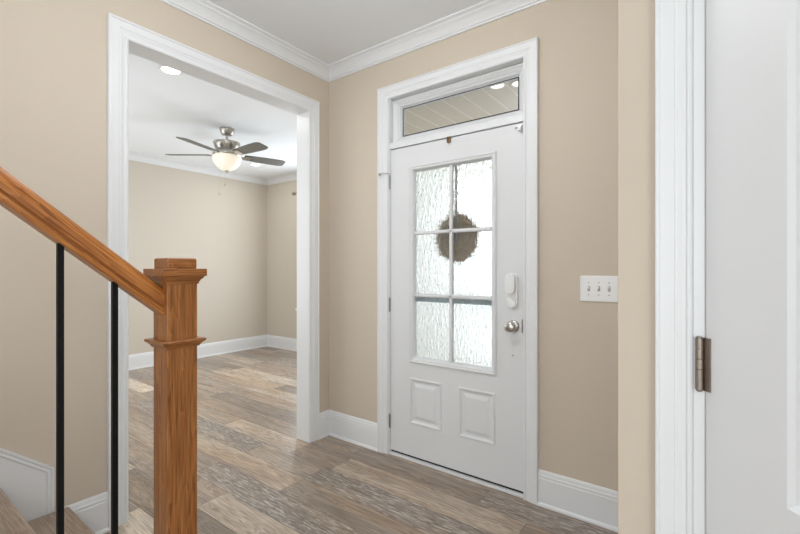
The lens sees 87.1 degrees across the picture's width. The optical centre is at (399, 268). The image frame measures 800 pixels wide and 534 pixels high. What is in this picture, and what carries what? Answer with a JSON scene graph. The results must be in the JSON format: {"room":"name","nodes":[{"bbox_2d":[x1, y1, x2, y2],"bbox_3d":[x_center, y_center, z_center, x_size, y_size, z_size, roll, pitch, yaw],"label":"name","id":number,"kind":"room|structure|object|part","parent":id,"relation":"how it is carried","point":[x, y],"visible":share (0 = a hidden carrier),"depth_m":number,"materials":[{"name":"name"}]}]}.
{"room":"entrance hall","nodes":[
{"label":"entrance hall","id":0,"kind":"room"},
{"bbox_2d":[0,0,328,511],"bbox_3d":[-1.593,-0.120,1.853,0.115,2.740,7.485,0,0,36],"label":"wall","id":1,"kind":"structure","parent":0,"point":[53,53],"depth_m":1.89,"materials":[{"name":"beige paint"}]},
{"bbox_2d":[0,448,53,521],"bbox_3d":[-1.913,0.509,1.310,0.016,1.483,1.331,0,0,36],"label":"trim","id":2,"kind":"structure","parent":1,"relation":"attached to","point":[28,483],"depth_m":1.77,"materials":[{"name":"white paint"}]},
{"bbox_2d":[55,491,108,533],"bbox_3d":[-1.451,1.158,1.928,0.024,0.184,0.201,0,0,36],"label":"baseboard","id":3,"kind":"structure","parent":1,"relation":"attached to","point":[93,511],"depth_m":1.96,"materials":[{"name":"white paint"}]},
{"bbox_2d":[107,13,319,530],"bbox_3d":[-1.050,0.017,2.587,0.163,2.467,1.340,0,0,36],"label":"trim","id":4,"kind":"structure","parent":1,"relation":"attached to","point":[120,31],"depth_m":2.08,"materials":[{"name":"white paint"}]},
{"bbox_2d":[160,0,548,81],"bbox_3d":[-0.698,-1.447,-0.082,3.625,0.086,5.438,0,0,36],"label":"trim","id":5,"kind":"structure","parent":1,"relation":"attached to","point":[487,11],"depth_m":2.59,"materials":[{"name":"white paint"}]},
{"bbox_2d":[129,160,266,354],"bbox_3d":[-3.270,-0.120,5.365,0.120,2.740,3.835,0,0,36],"label":"wall","id":6,"kind":"structure","parent":0,"point":[174,213],"depth_m":5.99,"materials":[{"name":"beige paint"}]},
{"bbox_2d":[129,334,296,369],"bbox_3d":[-1.888,1.158,4.342,3.320,0.184,3.635,0,0,36],"label":"baseboard","id":7,"kind":"structure","parent":6,"relation":"attached to","point":[141,360],"depth_m":6.25,"materials":[{"name":"white paint"}]},
{"bbox_2d":[129,151,296,185],"bbox_3d":[-1.888,-1.380,4.342,3.320,0.090,3.635,0,0,36],"label":"trim","id":8,"kind":"structure","parent":6,"relation":"attached to","point":[134,156],"depth_m":5.93,"materials":[{"name":"white paint"}]},
{"bbox_2d":[129,53,296,177],"bbox_3d":[-1.922,-1.475,4.380,3.420,0.100,3.855,0,0,36],"label":"ceiling","id":9,"kind":"structure","parent":0,"point":[163,107],"depth_m":4.08,"materials":[{"name":"white paint"}]},
{"bbox_2d":[159,65,181,75],"bbox_3d":[-1.648,-1.422,3.025,0.150,0.006,0.150,0,0,36],"label":"recessed light","id":10,"kind":"object","parent":9,"relation":"in","point":[164,69],"visible":0.71,"depth_m":3.04,"materials":[{"name":"white plastic"}]},
{"bbox_2d":[165,127,284,194],"bbox_3d":[-1.733,-1.071,4.278,1.123,0.708,1.174,0,0,36],"label":"ceiling fan","id":11,"kind":"object","parent":9,"relation":"hanging from","point":[226,156],"visible":1,"depth_m":4.21,"materials":[{"name":"silver metal"}]},
{"bbox_3d":[-2.155,-1.158,4.298,0.433,0.036,0.140,0,0,0],"label":"blade panel","id":12,"kind":"part","parent":11,"relation":"part of","materials":[{"name":"grey wood"}]},
{"bbox_3d":[-1.884,-1.158,3.933,0.140,0.036,0.433,0,0,17],"label":"blade panel","id":13,"kind":"part","parent":11,"relation":"part of","materials":[{"name":"grey wood"}]},
{"bbox_3d":[-1.768,-1.070,4.301,0.278,0.150,0.278,0,0,36],"label":"lamp shade","id":14,"kind":"part","parent":11,"relation":"part of","materials":[{"name":"white glass"}]},
{"bbox_3d":[-1.454,-1.158,4.077,0.433,0.036,0.140,0,0,35],"label":"blade panel","id":15,"kind":"part","parent":11,"relation":"part of","materials":[{"name":"grey wood"}]},
{"bbox_3d":[-1.458,-1.158,4.531,0.433,0.036,0.140,0,0,-36],"label":"blade panel","id":16,"kind":"part","parent":11,"relation":"part of","materials":[{"name":"grey wood"}]},
{"bbox_2d":[267,180,296,338],"bbox_3d":[-0.771,-0.120,5.851,3.320,2.740,0.120,0,0,36],"label":"wall","id":17,"kind":"structure","parent":0,"point":[281,204],"depth_m":6.58,"materials":[{"name":"beige paint"}]},
{"bbox_2d":[208,0,484,64],"bbox_3d":[-0.680,-1.540,-0.070,3.810,0.100,5.718,0,0,36],"label":"ceiling","id":18,"kind":"structure","parent":0,"point":[330,31],"depth_m":2.51,"materials":[{"name":"white paint"}]},
{"bbox_2d":[104,346,617,533],"bbox_3d":[-1.433,1.256,1.812,7.158,0.012,8.186,0,0,36],"label":"floor","id":19,"kind":"structure","parent":0,"point":[255,475],"depth_m":2.50,"materials":[{"name":"brown wood"}]},
{"bbox_2d":[0,488,94,533],"bbox_3d":[-2.178,0.680,0.033,1.076,1.140,3.802,0,0,36],"label":"staircase","id":20,"kind":"structure","parent":19,"relation":"on","point":[12,521],"depth_m":1.68,"materials":[{"name":"brown wood"}]},
{"bbox_2d":[0,166,206,533],"bbox_3d":[-1.112,0.047,0.699,0.129,2.405,1.574,0,0,36],"label":"stair railing","id":21,"kind":"object","parent":20,"relation":"on","point":[169,290],"visible":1,"depth_m":1.22,"materials":[{"name":"brown wood"}]},
{"bbox_3d":[-1.145,-0.509,0.655,0.060,0.064,1.952,0,-40,36],"label":"handrail","id":22,"kind":"part","parent":21,"relation":"part of","materials":[{"name":"brown wood"}]},
{"bbox_3d":[-0.682,0.637,1.280,0.089,1.225,0.089,0,0,36],"label":"newel post","id":23,"kind":"part","parent":21,"relation":"part of","materials":[{"name":"brown wood"}]},
{"bbox_2d":[329,0,617,490],"bbox_3d":[0.967,-0.120,2.168,3.625,2.740,0.160,0,0,36],"label":"wall","id":24,"kind":"structure","parent":0,"point":[578,39],"depth_m":2.18,"materials":[{"name":"beige paint"}]},
{"bbox_2d":[320,410,376,451],"bbox_3d":[-0.373,1.158,2.989,0.494,0.184,0.115,0,0,36],"label":"baseboard","id":25,"kind":"structure","parent":24,"relation":"attached to","point":[358,431],"depth_m":3.04,"materials":[{"name":"white paint"}]},
{"bbox_2d":[378,123,522,491],"bbox_3d":[0.271,0.208,2.577,0.978,2.023,0.118,0,0,36],"label":"door","id":26,"kind":"structure","parent":24,"relation":"in","point":[456,300],"depth_m":2.54,"materials":[{"name":"white paint"}]},
{"bbox_3d":[0.608,0.320,2.302,0.068,0.068,0.076,0,0,36],"label":"knob","id":27,"kind":"part","parent":26,"relation":"part of","materials":[{"name":"silver metal"}]},
{"bbox_2d":[389,451,522,497],"bbox_3d":[0.345,1.243,2.626,0.924,0.014,0.164,0,0,36],"label":"trim","id":28,"kind":"structure","parent":24,"relation":"attached to","point":[497,487],"depth_m":2.52,"materials":[{"name":"white paint"}]},
{"bbox_2d":[391,449,522,492],"bbox_3d":[0.353,1.228,2.636,0.920,0.016,0.138,0,0,36],"label":"trim","id":29,"kind":"structure","parent":24,"relation":"attached to","point":[391,449],"depth_m":2.54,"materials":[{"name":"black rubber"}]},
{"bbox_2d":[377,37,538,504],"bbox_3d":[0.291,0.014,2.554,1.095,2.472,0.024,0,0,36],"label":"trim","id":30,"kind":"structure","parent":24,"relation":"attached to","point":[528,50],"depth_m":2.28,"materials":[{"name":"white paint"}]},
{"bbox_2d":[393,63,522,142],"bbox_3d":[0.342,-0.992,2.621,0.924,0.299,0.075,0,0,36],"label":"window","id":31,"kind":"structure","parent":24,"relation":"in","point":[495,95],"depth_m":2.60,"materials":[{"name":"white paint"}]},
{"bbox_3d":[0.351,-0.989,2.633,0.824,0.204,0.006,0,0,36],"label":"pane","id":32,"kind":"part","parent":31,"relation":"part of","materials":[{"name":"clear glass"}]},
{"bbox_2d":[537,469,617,531],"bbox_3d":[0.589,1.158,1.547,0.587,0.184,1.288,0,0,36],"label":"baseboard","id":33,"kind":"structure","parent":24,"relation":"attached to","point":[584,501],"depth_m":2.10,"materials":[{"name":"white paint"}]},
{"bbox_2d":[580,276,617,302],"bbox_3d":[0.970,0.100,2.055,0.173,0.127,0.019,0,0,36],"label":"light switch","id":34,"kind":"object","parent":24,"relation":"attached to","point":[592,288],"visible":0.98,"depth_m":2.06,"materials":[{"name":"white plastic"}]},
{"bbox_2d":[618,0,654,533],"bbox_3d":[1.409,-0.120,0.941,1.453,2.740,1.287,0,0,36],"label":"wall","id":35,"kind":"structure","parent":0,"point":[636,18],"depth_m":0.84,"materials":[{"name":"beige paint"}]},
{"bbox_2d":[655,0,692,533],"bbox_3d":[0.846,0.191,0.545,0.885,2.118,0.019,0,0,36],"label":"trim","id":36,"kind":"structure","parent":35,"relation":"attached to","point":[673,18],"depth_m":0.79,"materials":[{"name":"white paint"}]},
{"bbox_2d":[693,0,705,533],"bbox_3d":[0.885,0.215,0.597,0.768,2.070,0.119,0,0,36],"label":"trim","id":37,"kind":"structure","parent":35,"relation":"attached to","point":[699,6],"depth_m":0.77,"materials":[{"name":"white paint"}]},
{"bbox_2d":[695,0,799,533],"bbox_3d":[0.576,0.223,0.410,0.107,2.030,0.729,0,0,-7],"label":"door","id":38,"kind":"structure","parent":35,"relation":"in","point":[747,363],"depth_m":0.68,"materials":[{"name":"white paint"}]}
]}

